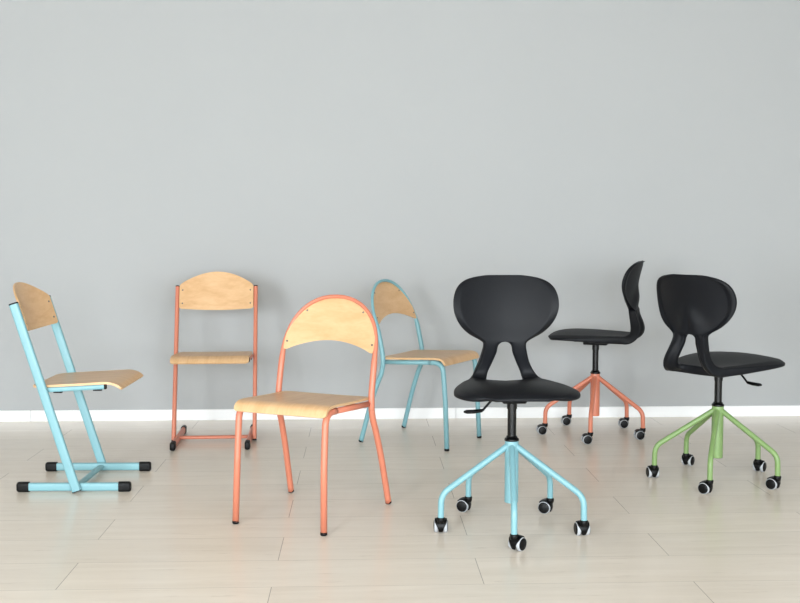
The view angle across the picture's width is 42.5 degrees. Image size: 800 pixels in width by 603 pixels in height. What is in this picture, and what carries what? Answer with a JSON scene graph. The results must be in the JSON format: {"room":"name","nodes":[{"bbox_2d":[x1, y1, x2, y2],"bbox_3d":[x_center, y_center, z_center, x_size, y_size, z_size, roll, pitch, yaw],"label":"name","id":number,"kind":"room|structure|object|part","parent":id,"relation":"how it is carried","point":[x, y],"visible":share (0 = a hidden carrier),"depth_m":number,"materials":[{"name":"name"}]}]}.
{"room":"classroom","nodes":[
{"label":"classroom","id":0,"kind":"room"},
{"bbox_2d":[0,0,799,410],"bbox_3d":[0.677,-0.892,5.764,11.200,3.100,0.100,0,4,-2],"label":"wall","id":1,"kind":"structure","parent":0,"point":[302,151],"depth_m":5.70,"materials":[{"name":"grey paint"}]},
{"bbox_2d":[0,405,799,421],"bbox_3d":[0.679,0.627,5.814,11.000,0.061,0.012,0,4,-2],"label":"baseboard","id":2,"kind":"structure","parent":1,"relation":"attached to","point":[759,410],"depth_m":5.79,"materials":[{"name":"white paint"}]},
{"bbox_2d":[0,416,799,602],"bbox_3d":[0.832,0.982,1.872,11.200,0.100,8.132,0,4,-2],"label":"floor","id":3,"kind":"structure","parent":0,"point":[173,537],"depth_m":3.79,"materials":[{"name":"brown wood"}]},
{"bbox_2d":[9,282,150,492],"bbox_3d":[-1.346,0.339,4.326,0.503,0.842,0.422,0,4,-1],"label":"chair","id":4,"kind":"object","parent":3,"relation":"on","point":[34,308],"visible":1,"depth_m":4.25,"materials":[{"name":"teal metal"}]},
{"bbox_3d":[-1.544,0.018,4.301,0.108,0.197,0.378,0,4,-1],"label":"backrest","id":5,"kind":"part","parent":4,"relation":"part of","materials":[{"name":"brown wood"}]},
{"bbox_3d":[-1.422,0.388,4.128,0.268,0.766,0.020,0,4,-1],"label":"post","id":6,"kind":"part","parent":4,"relation":"part of","materials":[{"name":"teal metal"}]},
{"bbox_3d":[-1.311,0.350,4.148,0.241,0.033,0.020,0,4,-1],"label":"seat rail","id":7,"kind":"part","parent":4,"relation":"part of","materials":[{"name":"teal metal"}]},
{"bbox_3d":[-1.429,0.360,4.528,0.268,0.766,0.020,0,4,-1],"label":"post","id":8,"kind":"part","parent":4,"relation":"part of","materials":[{"name":"teal metal"}]},
{"bbox_3d":[-1.306,0.328,4.326,0.371,0.034,0.376,0,4,-1],"label":"seat","id":9,"kind":"part","parent":4,"relation":"part of","materials":[{"name":"brown wood"}]},
{"bbox_2d":[170,272,257,450],"bbox_3d":[-0.935,0.280,5.174,0.422,0.842,0.503,0,4,-4],"label":"chair","id":10,"kind":"object","parent":3,"relation":"on","point":[210,290],"visible":1,"depth_m":5.31,"materials":[{"name":"brown"}]},
{"bbox_3d":[-1.141,0.310,5.239,0.020,0.766,0.268,0,4,-4],"label":"post","id":11,"kind":"part","parent":10,"relation":"part of","materials":[{"name":"pink"}]},
{"bbox_3d":[-0.932,0.272,5.133,0.376,0.034,0.371,0,4,-4],"label":"seat","id":12,"kind":"part","parent":10,"relation":"part of","materials":[{"name":"brown wood"}]},
{"bbox_3d":[-0.951,-0.055,5.348,0.378,0.197,0.108,0,4,-4],"label":"backrest","id":13,"kind":"part","parent":10,"relation":"part of","materials":[{"name":"brown wood"}]},
{"bbox_3d":[-0.741,0.308,5.271,0.020,0.766,0.268,0,4,-4],"label":"post","id":14,"kind":"part","parent":10,"relation":"part of","materials":[{"name":"pink"}]},
{"bbox_2d":[232,294,391,535],"bbox_3d":[-0.336,0.390,3.835,0.457,0.809,0.488,2,4,24],"label":"chair","id":15,"kind":"object","parent":3,"relation":"on","point":[336,317],"visible":1,"depth_m":3.90,"materials":[{"name":"brown wood"}]},
{"bbox_3d":[-0.576,0.581,3.746,0.028,0.427,0.108,2,4,24],"label":"leg","id":16,"kind":"part","parent":15,"relation":"part of","materials":[{"name":"pink"}]},
{"bbox_3d":[-0.457,0.579,4.090,0.024,0.387,0.142,1,4,16],"label":"leg","id":17,"kind":"part","parent":15,"relation":"part of","materials":[{"name":"pink"}]},
{"bbox_3d":[-0.353,0.370,3.794,0.375,0.038,0.372,2,4,24],"label":"seat","id":18,"kind":"part","parent":15,"relation":"part of","materials":[{"name":"brown wood"}]},
{"bbox_3d":[-0.269,0.188,3.974,0.426,0.425,0.133,2,4,24],"label":"frame","id":19,"kind":"part","parent":15,"relation":"part of","materials":[{"name":"pink"}]},
{"bbox_3d":[-0.250,0.591,3.602,0.028,0.427,0.108,2,4,24],"label":"leg","id":20,"kind":"part","parent":15,"relation":"part of","materials":[{"name":"pink"}]},
{"bbox_3d":[-0.259,0.087,3.989,0.389,0.202,0.101,2,4,24],"label":"backrest","id":21,"kind":"part","parent":15,"relation":"part of","materials":[{"name":"brown wood"}]},
{"bbox_3d":[-0.173,0.385,3.744,0.035,0.034,0.252,2,4,24],"label":"seat rail","id":22,"kind":"part","parent":15,"relation":"part of","materials":[{"name":"pink"}]},
{"bbox_3d":[-0.076,0.591,3.923,0.024,0.387,0.142,2,5,31],"label":"leg","id":23,"kind":"part","parent":15,"relation":"part of","materials":[{"name":"pink"}]},
{"bbox_2d":[359,279,481,450],"bbox_3d":[0.114,0.296,5.189,0.488,0.809,0.457,2,5,30],"label":"chair","id":24,"kind":"object","parent":3,"relation":"on","point":[387,297],"visible":0.97,"depth_m":5.16,"materials":[{"name":"teal"}]},
{"bbox_3d":[-0.140,0.508,5.109,0.142,0.387,0.024,2,4,22],"label":"leg","id":25,"kind":"part","parent":24,"relation":"part of","materials":[{"name":"teal"}]},
{"bbox_3d":[-0.052,-0.002,5.264,0.101,0.202,0.389,2,5,30],"label":"backrest","id":26,"kind":"part","parent":24,"relation":"part of","materials":[{"name":"brown wood"}]},
{"bbox_3d":[-0.031,0.099,5.259,0.133,0.425,0.426,2,5,30],"label":"frame","id":27,"kind":"part","parent":24,"relation":"part of","materials":[{"name":"teal metal"}]},
{"bbox_3d":[0.036,0.297,5.020,0.251,0.034,0.022,2,4,27],"label":"seat rail","id":28,"kind":"part","parent":24,"relation":"part of","materials":[{"name":"teal metal"}]},
{"bbox_3d":[0.068,0.483,5.469,0.142,0.387,0.024,3,5,37],"label":"leg","id":29,"kind":"part","parent":24,"relation":"part of","materials":[{"name":"teal metal"}]},
{"bbox_3d":[0.151,0.275,5.166,0.372,0.038,0.375,2,5,30],"label":"seat","id":30,"kind":"part","parent":24,"relation":"part of","materials":[{"name":"brown wood"}]},
{"bbox_3d":[0.190,0.497,4.953,0.108,0.427,0.028,2,5,30],"label":"leg","id":31,"kind":"part","parent":24,"relation":"part of","materials":[{"name":"teal metal"}]},
{"bbox_3d":[0.367,0.475,5.261,0.108,0.427,0.028,2,5,30],"label":"leg","id":32,"kind":"part","parent":24,"relation":"part of","materials":[{"name":"teal metal"}]},
{"bbox_2d":[434,275,589,550],"bbox_3d":[0.386,0.363,3.624,0.540,0.892,0.537,0,4,-3],"label":"swivel chair","id":33,"kind":"object","parent":3,"relation":"on","point":[494,310],"visible":1,"depth_m":3.77,"materials":[{"name":"black plastic"}]},
{"bbox_3d":[0.261,0.627,3.615,0.260,0.255,0.070,0,4,-3],"label":"leg","id":34,"kind":"part","parent":33,"relation":"part of","materials":[{"name":"teal metal"}]},
{"bbox_3d":[0.292,0.362,3.590,0.140,0.057,0.027,0,4,-3],"label":"height lever","id":35,"kind":"part","parent":33,"relation":"part of","materials":[{"name":"black plastic"}]},
{"bbox_3d":[0.322,0.617,3.765,0.022,0.255,0.265,-2,5,-32],"label":"leg","id":36,"kind":"part","parent":33,"relation":"part of","materials":[{"name":"teal metal"}]},
{"bbox_3d":[0.385,0.635,3.510,0.022,0.255,0.265,0,4,4],"label":"leg","id":37,"kind":"part","parent":33,"relation":"part of","materials":[{"name":"teal metal"}]},
{"bbox_3d":[0.484,0.618,3.754,0.022,0.255,0.265,3,5,40],"label":"leg","id":38,"kind":"part","parent":33,"relation":"part of","materials":[{"name":"teal metal"}]},
{"bbox_3d":[0.523,0.629,3.597,0.243,0.255,0.124,0,4,-3],"label":"leg","id":39,"kind":"part","parent":33,"relation":"part of","materials":[{"name":"teal metal"}]},
{"bbox_2d":[536,260,645,444],"bbox_3d":[0.997,0.240,5.308,0.550,0.902,0.538,1,4,20],"label":"swivel chair","id":40,"kind":"object","parent":3,"relation":"on","point":[630,282],"visible":1,"depth_m":5.22,"materials":[{"name":"black plastic"}]},
{"bbox_3d":[0.875,0.507,5.343,0.246,0.255,0.117,1,4,20],"label":"leg","id":41,"kind":"part","parent":40,"relation":"part of","materials":[{"name":"pink"}]},
{"bbox_3d":[0.964,0.498,5.479,0.022,0.255,0.265,-2,4,-21],"label":"leg","id":42,"kind":"part","parent":40,"relation":"part of","materials":[{"name":"pink"}]},
{"bbox_3d":[0.977,0.516,5.216,0.022,0.255,0.265,1,4,15],"label":"leg","id":43,"kind":"part","parent":40,"relation":"part of","materials":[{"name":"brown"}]},
{"bbox_3d":[1.121,0.501,5.436,0.265,0.255,0.022,-3,5,-39],"label":"leg","id":44,"kind":"part","parent":40,"relation":"part of","materials":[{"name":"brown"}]},
{"bbox_3d":[1.129,0.512,5.274,0.258,0.255,0.078,1,4,20],"label":"leg","id":45,"kind":"part","parent":40,"relation":"part of","materials":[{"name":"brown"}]},
{"bbox_2d":[646,274,784,493],"bbox_3d":[1.364,0.318,4.360,0.558,0.878,0.536,-3,5,-37],"label":"swivel chair","id":46,"kind":"object","parent":3,"relation":"on","point":[698,306],"visible":1,"depth_m":4.23,"materials":[{"name":"black plastic"}]},
{"bbox_3d":[1.208,0.574,4.376,0.204,0.255,0.186,-3,5,-37],"label":"leg","id":47,"kind":"part","parent":46,"relation":"part of","materials":[{"name":"green metal"}]},
{"bbox_3d":[1.313,0.566,4.499,0.022,0.255,0.265,-1,4,-13],"label":"leg","id":48,"kind":"part","parent":46,"relation":"part of","materials":[{"name":"green metal"}]},
{"bbox_3d":[1.292,0.584,4.237,0.022,0.255,0.265,2,4,23],"label":"leg","id":49,"kind":"part","parent":46,"relation":"part of","materials":[{"name":"green metal"}]},
{"bbox_3d":[1.464,0.570,4.436,0.265,0.255,0.022,-2,5,-31],"label":"leg","id":50,"kind":"part","parent":46,"relation":"part of","materials":[{"name":"green metal"}]},
{"bbox_3d":[1.450,0.581,4.274,0.073,0.255,0.260,-3,5,-37],"label":"leg","id":51,"kind":"part","parent":46,"relation":"part of","materials":[{"name":"green metal"}]},
{"bbox_3d":[1.446,0.318,4.292,0.027,0.057,0.140,-3,5,-37],"label":"height lever","id":52,"kind":"part","parent":46,"relation":"part of","materials":[{"name":"black plastic"}]}
]}

